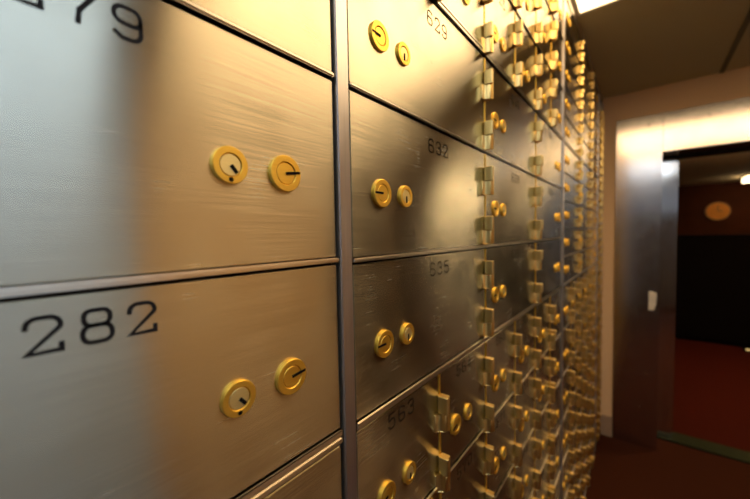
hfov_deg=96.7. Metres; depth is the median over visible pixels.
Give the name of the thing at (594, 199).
box
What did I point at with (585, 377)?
box
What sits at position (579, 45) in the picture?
box
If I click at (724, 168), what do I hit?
ceiling
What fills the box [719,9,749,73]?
trim
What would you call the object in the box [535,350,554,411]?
box
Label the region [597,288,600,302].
box
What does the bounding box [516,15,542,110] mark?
box
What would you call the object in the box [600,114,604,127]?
box
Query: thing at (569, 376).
box
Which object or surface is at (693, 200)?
wall
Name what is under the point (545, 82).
box
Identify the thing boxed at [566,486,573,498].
box
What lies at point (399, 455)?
box
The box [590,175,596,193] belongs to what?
box
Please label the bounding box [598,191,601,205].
box
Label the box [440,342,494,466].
box
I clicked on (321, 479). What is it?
box
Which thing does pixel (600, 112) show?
box
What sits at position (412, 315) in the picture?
box
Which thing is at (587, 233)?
box
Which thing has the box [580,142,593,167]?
box
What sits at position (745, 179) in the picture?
diffuser
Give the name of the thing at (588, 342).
box
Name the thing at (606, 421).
baseboard
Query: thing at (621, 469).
floor
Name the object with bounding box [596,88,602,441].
tall cabinet
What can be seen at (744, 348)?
floor lamp
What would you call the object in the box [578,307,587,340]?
hinge
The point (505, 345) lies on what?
box
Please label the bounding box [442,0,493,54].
box
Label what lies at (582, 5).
diffuser
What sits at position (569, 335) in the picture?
box
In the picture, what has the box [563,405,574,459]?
box
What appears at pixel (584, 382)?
hinge
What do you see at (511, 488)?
box
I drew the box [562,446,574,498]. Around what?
box
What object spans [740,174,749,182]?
ceiling light
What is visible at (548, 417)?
box
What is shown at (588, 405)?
box
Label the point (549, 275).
box
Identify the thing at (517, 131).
box
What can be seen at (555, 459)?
box
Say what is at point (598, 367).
box
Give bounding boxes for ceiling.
[572,0,749,98]
[678,152,749,185]
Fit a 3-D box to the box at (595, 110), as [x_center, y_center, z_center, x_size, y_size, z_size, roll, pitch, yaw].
[1.352,-0.852,2.044,0.030,0.106,0.394,1,3,39]
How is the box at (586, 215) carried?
on the tall cabinet at (569, 2)
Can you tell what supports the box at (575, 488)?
on the tall cabinet at (569, 2)
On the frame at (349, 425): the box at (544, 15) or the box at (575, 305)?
the box at (544, 15)
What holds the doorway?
in the wall at (731, 84)
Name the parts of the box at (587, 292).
door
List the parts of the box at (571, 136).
door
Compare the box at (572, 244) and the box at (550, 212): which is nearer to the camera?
the box at (550, 212)
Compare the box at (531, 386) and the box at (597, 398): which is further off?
the box at (597, 398)
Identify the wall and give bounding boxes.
[599,66,749,416]
[675,234,749,346]
[677,181,749,234]
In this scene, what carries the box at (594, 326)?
on the tall cabinet at (569, 2)
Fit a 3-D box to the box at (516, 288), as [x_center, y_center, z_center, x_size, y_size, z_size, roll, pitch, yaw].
[0.354,0.078,0.831,0.030,0.177,0.397,1,3,39]
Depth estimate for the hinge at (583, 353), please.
1.79 m
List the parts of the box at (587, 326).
door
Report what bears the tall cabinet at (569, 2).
on the floor
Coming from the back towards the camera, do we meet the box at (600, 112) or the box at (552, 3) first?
the box at (600, 112)
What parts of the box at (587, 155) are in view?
door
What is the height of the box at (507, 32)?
0.180 m
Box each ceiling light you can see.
[572,0,619,15]
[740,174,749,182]
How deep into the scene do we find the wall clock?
6.56 m
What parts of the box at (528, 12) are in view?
door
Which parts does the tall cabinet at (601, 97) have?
post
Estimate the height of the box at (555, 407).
0.178 m
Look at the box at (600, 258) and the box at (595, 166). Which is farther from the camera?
the box at (600, 258)
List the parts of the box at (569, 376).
door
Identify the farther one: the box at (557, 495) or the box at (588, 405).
the box at (588, 405)
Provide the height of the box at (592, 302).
0.188 m
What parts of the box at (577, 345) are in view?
door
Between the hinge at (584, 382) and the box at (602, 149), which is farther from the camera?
the box at (602, 149)
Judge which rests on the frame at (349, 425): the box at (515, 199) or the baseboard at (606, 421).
the box at (515, 199)
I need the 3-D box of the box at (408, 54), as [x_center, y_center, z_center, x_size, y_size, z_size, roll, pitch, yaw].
[0.098,-0.277,0.507,0.030,0.180,0.397,1,3,39]
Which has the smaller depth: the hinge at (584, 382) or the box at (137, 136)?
the box at (137, 136)
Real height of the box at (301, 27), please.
0.176 m
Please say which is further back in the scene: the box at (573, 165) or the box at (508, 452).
the box at (573, 165)
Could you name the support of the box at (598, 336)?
on the tall cabinet at (601, 97)
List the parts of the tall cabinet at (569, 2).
rail, rail, rail, rail, rail, rail, rail, rail, rail, rail, rail, rail, rail, rail, rail, rail, post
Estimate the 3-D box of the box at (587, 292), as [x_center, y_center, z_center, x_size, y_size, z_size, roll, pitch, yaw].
[1.187,0.208,1.864,0.030,0.182,0.199,1,3,39]
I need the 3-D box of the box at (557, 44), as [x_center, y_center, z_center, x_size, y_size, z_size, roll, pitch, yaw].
[0.649,-0.689,1.179,0.030,0.180,0.199,1,3,39]
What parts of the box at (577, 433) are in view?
door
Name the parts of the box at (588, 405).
door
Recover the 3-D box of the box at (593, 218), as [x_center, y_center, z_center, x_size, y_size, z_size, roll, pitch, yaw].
[1.364,-0.185,2.075,0.030,0.106,0.394,1,3,39]
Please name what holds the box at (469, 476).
on the frame at (349, 425)
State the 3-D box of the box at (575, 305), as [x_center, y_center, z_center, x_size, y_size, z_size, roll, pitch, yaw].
[0.938,0.227,1.556,0.030,0.182,0.199,1,3,39]
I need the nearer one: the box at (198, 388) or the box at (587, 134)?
the box at (198, 388)
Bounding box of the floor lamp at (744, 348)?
[742,346,749,351]
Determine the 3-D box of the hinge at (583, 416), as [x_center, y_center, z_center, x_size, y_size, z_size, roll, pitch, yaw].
[1.076,0.955,1.743,0.030,0.188,0.199,1,3,39]
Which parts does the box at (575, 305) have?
door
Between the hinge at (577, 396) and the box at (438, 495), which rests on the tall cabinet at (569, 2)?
the hinge at (577, 396)
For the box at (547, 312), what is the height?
0.182 m
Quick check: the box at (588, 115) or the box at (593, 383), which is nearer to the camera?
the box at (588, 115)
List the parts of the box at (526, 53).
door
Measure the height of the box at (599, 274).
0.106 m
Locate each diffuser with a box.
[577,0,611,11]
[742,176,749,182]
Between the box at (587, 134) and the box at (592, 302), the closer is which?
the box at (587, 134)
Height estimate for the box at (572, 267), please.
0.106 m
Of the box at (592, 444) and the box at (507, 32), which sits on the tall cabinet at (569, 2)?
the box at (592, 444)
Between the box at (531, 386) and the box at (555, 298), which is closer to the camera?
the box at (531, 386)
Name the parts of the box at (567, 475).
door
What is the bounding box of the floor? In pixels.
[584,338,749,498]
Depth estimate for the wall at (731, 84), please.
2.38 m
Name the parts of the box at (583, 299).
door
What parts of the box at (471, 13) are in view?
door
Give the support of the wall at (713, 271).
on the floor
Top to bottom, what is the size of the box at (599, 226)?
0.106 m
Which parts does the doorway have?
panel, sill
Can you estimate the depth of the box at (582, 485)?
1.82 m
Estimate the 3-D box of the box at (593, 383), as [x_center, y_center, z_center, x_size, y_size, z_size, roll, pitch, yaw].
[1.447,0.922,2.201,0.030,0.178,0.199,1,3,39]
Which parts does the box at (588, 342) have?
door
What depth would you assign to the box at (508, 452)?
0.79 m
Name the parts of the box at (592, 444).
door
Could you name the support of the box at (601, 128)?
on the tall cabinet at (601, 97)
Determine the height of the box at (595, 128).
0.106 m
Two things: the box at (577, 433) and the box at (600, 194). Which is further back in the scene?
the box at (600, 194)
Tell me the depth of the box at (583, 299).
1.77 m
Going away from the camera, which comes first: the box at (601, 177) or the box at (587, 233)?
the box at (587, 233)
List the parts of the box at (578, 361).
door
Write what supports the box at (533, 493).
on the frame at (349, 425)
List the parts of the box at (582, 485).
door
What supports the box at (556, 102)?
on the frame at (349, 425)
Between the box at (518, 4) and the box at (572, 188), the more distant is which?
the box at (572, 188)
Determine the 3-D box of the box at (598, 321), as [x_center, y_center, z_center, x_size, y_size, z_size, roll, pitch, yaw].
[1.552,0.541,2.323,0.030,0.106,0.090,1,3,39]
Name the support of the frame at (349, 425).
on the floor
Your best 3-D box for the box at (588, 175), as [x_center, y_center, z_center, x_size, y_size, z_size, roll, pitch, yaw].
[1.112,-0.389,1.758,0.030,0.106,0.394,1,3,39]
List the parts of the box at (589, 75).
door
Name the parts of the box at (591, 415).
door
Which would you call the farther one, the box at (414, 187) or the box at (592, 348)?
the box at (592, 348)
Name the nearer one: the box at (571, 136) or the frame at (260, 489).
the frame at (260, 489)
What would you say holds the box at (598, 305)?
on the tall cabinet at (601, 97)
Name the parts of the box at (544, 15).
door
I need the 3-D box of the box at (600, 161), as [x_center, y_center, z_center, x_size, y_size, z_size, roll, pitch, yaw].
[1.531,-0.570,2.272,0.030,0.106,0.090,1,3,39]
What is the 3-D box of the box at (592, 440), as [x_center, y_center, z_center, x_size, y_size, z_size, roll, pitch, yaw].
[1.454,1.293,2.218,0.030,0.178,0.199,1,3,39]
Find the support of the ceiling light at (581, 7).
attached to the ceiling at (632, 45)
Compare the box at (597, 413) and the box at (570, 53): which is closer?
the box at (570, 53)
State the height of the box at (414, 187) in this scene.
0.182 m
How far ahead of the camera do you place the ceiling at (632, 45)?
1.69 m
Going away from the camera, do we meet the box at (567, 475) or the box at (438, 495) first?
the box at (438, 495)
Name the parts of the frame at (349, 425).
post, rail, rail, rail, rail, rail, rail, rail, rail, rail, rail, post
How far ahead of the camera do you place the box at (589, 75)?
1.81 m
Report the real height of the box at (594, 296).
0.178 m
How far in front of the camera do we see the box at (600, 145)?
2.29 m
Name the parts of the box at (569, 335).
door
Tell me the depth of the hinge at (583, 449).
1.81 m
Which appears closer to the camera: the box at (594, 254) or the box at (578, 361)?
the box at (578, 361)
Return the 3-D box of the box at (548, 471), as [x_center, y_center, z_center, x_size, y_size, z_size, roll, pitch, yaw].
[0.555,0.809,1.096,0.030,0.188,0.199,1,3,39]
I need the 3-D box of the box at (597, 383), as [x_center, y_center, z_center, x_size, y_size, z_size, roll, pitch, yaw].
[1.560,0.986,2.343,0.030,0.106,0.090,1,3,39]
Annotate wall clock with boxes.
[704,202,730,220]
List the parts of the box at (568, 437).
door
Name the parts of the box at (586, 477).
door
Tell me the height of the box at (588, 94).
0.106 m
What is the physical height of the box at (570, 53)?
0.106 m
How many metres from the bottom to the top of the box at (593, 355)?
0.178 m
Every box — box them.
[0,0,335,286]
[0,265,339,498]
[189,0,330,70]
[263,445,341,498]
[346,0,493,150]
[348,90,493,257]
[352,249,493,420]
[356,374,450,498]
[429,492,441,498]
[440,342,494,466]
[441,432,494,498]
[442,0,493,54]
[484,243,541,328]
[485,0,522,87]
[485,60,541,174]
[485,321,521,412]
[486,155,541,244]
[487,395,521,493]
[496,467,521,498]
[512,0,522,9]
[515,307,541,378]
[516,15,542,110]
[516,369,540,445]
[516,430,540,498]
[517,0,542,44]
[530,490,538,498]
[534,240,560,301]
[535,296,555,353]
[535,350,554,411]
[535,403,554,470]
[535,455,554,498]
[536,50,556,126]
[536,113,561,186]
[536,178,561,239]
[537,0,556,70]
[547,0,557,12]
[549,430,559,493]
[550,289,560,336]
[550,335,560,390]
[550,381,560,442]
[551,75,561,134]
[552,18,562,85]
[553,0,562,35]
[555,475,559,498]
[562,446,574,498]
[563,281,575,328]
[563,323,575,372]
[563,364,574,416]
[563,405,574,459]
[564,174,582,204]
[564,201,582,227]
[564,229,582,254]
[564,252,582,282]
[565,31,584,85]
[565,58,583,109]
[565,87,583,133]
[565,117,583,156]
[565,145,583,180]
[566,1,584,61]
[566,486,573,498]
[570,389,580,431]
[570,426,580,471]
[570,462,580,498]
[571,276,582,313]
[571,314,581,351]
[571,352,581,391]
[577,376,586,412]
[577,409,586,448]
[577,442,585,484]
[577,477,585,498]
[578,272,587,306]
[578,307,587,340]
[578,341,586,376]
[579,164,593,188]
[579,183,592,208]
[579,206,592,227]
[579,229,592,250]
[579,249,592,272]
[580,49,594,88]
[580,73,594,108]
[580,97,593,129]
[580,120,593,148]
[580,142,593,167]
[582,428,590,463]
[582,458,589,495]
[583,333,591,363]
[583,364,591,397]
[583,395,590,430]
[584,269,592,300]
[584,301,591,331]
[587,411,594,445]
[587,442,593,474]
[588,325,595,353]
[588,358,594,384]
[588,383,594,414]
[589,229,596,246]
[589,246,596,263]
[589,266,595,294]
[589,295,595,324]
[590,135,597,159]
[590,155,597,175]
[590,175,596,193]
[590,191,596,210]
[590,210,596,227]
[591,75,597,106]
[591,94,597,124]
[591,113,597,142]
[591,411,594,430]
[591,426,594,460]
[592,324,595,344]
[592,349,595,374]
[592,382,594,401]
[593,295,595,315]
[596,365,599,380]
[596,382,599,395]
[596,397,599,410]
[596,412,599,424]
[596,427,599,439]
[597,271,601,286]
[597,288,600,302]
[597,304,600,317]
[597,320,600,332]
[597,335,600,348]
[597,350,600,363]
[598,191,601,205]
[598,224,601,238]
[598,240,601,254]
[598,255,601,270]
[599,109,602,124]
[599,125,602,140]
[599,142,602,156]
[599,159,602,173]
[599,175,602,190]
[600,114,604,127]
[600,146,603,159]
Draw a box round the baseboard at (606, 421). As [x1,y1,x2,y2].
[599,414,611,436]
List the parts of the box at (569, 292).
door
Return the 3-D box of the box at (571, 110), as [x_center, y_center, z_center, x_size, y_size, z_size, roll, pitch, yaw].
[0.859,-0.592,1.440,0.030,0.106,0.394,1,3,39]
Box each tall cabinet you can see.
[563,0,599,498]
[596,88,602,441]
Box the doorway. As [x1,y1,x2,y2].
[612,97,749,463]
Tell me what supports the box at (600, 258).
on the tall cabinet at (601, 97)
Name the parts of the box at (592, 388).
door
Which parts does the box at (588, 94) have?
door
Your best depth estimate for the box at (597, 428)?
2.38 m
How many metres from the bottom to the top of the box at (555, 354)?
0.178 m
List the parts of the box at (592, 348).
door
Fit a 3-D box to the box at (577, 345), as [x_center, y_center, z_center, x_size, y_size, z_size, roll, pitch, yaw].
[0.941,0.409,1.564,0.030,0.188,0.199,1,3,39]
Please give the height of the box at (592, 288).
0.182 m
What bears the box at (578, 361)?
on the tall cabinet at (569, 2)
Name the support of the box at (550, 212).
on the frame at (349, 425)
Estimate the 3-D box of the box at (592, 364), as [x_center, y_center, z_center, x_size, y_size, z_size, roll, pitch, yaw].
[1.322,0.751,2.043,0.030,0.188,0.199,1,3,39]
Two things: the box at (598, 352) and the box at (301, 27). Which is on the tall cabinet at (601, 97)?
the box at (598, 352)
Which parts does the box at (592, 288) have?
door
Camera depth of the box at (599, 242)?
2.32 m
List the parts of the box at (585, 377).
door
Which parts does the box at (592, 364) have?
door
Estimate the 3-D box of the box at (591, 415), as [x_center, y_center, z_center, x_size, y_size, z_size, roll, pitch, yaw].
[1.329,1.122,2.060,0.030,0.188,0.199,1,3,39]
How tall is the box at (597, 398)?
0.106 m
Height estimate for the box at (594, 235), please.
0.106 m
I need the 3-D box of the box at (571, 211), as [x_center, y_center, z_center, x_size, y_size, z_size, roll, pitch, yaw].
[0.867,-0.148,1.461,0.030,0.106,0.394,1,3,39]
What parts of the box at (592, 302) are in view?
door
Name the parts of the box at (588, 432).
door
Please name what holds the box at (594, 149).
on the tall cabinet at (569, 2)
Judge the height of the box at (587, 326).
0.188 m
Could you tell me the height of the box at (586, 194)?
0.106 m
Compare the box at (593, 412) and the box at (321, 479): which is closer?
the box at (321, 479)
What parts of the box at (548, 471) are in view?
door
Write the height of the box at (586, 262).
0.106 m
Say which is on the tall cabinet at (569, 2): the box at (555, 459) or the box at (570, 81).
the box at (570, 81)
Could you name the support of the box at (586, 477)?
attached to the tall cabinet at (569, 2)
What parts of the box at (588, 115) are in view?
door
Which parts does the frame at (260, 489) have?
rail, rail, rail, rail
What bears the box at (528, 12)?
on the frame at (349, 425)
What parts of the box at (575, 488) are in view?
door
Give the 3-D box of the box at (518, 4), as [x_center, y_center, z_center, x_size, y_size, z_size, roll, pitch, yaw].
[0.278,-0.662,0.721,0.030,0.180,0.199,1,3,39]
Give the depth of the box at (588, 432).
1.97 m
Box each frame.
[0,0,342,498]
[328,0,565,498]
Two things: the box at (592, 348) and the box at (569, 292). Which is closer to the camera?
the box at (569, 292)
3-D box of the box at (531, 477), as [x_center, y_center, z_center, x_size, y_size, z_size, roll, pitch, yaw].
[0.427,0.633,0.934,0.030,0.188,0.199,1,3,39]
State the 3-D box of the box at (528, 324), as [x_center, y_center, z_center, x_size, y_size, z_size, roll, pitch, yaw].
[0.420,0.266,0.917,0.030,0.182,0.199,1,3,39]
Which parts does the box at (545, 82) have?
door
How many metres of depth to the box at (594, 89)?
2.07 m
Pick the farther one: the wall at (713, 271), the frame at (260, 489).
the wall at (713, 271)
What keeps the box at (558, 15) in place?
on the frame at (349, 425)
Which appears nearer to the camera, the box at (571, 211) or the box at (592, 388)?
the box at (571, 211)
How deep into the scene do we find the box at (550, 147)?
1.12 m

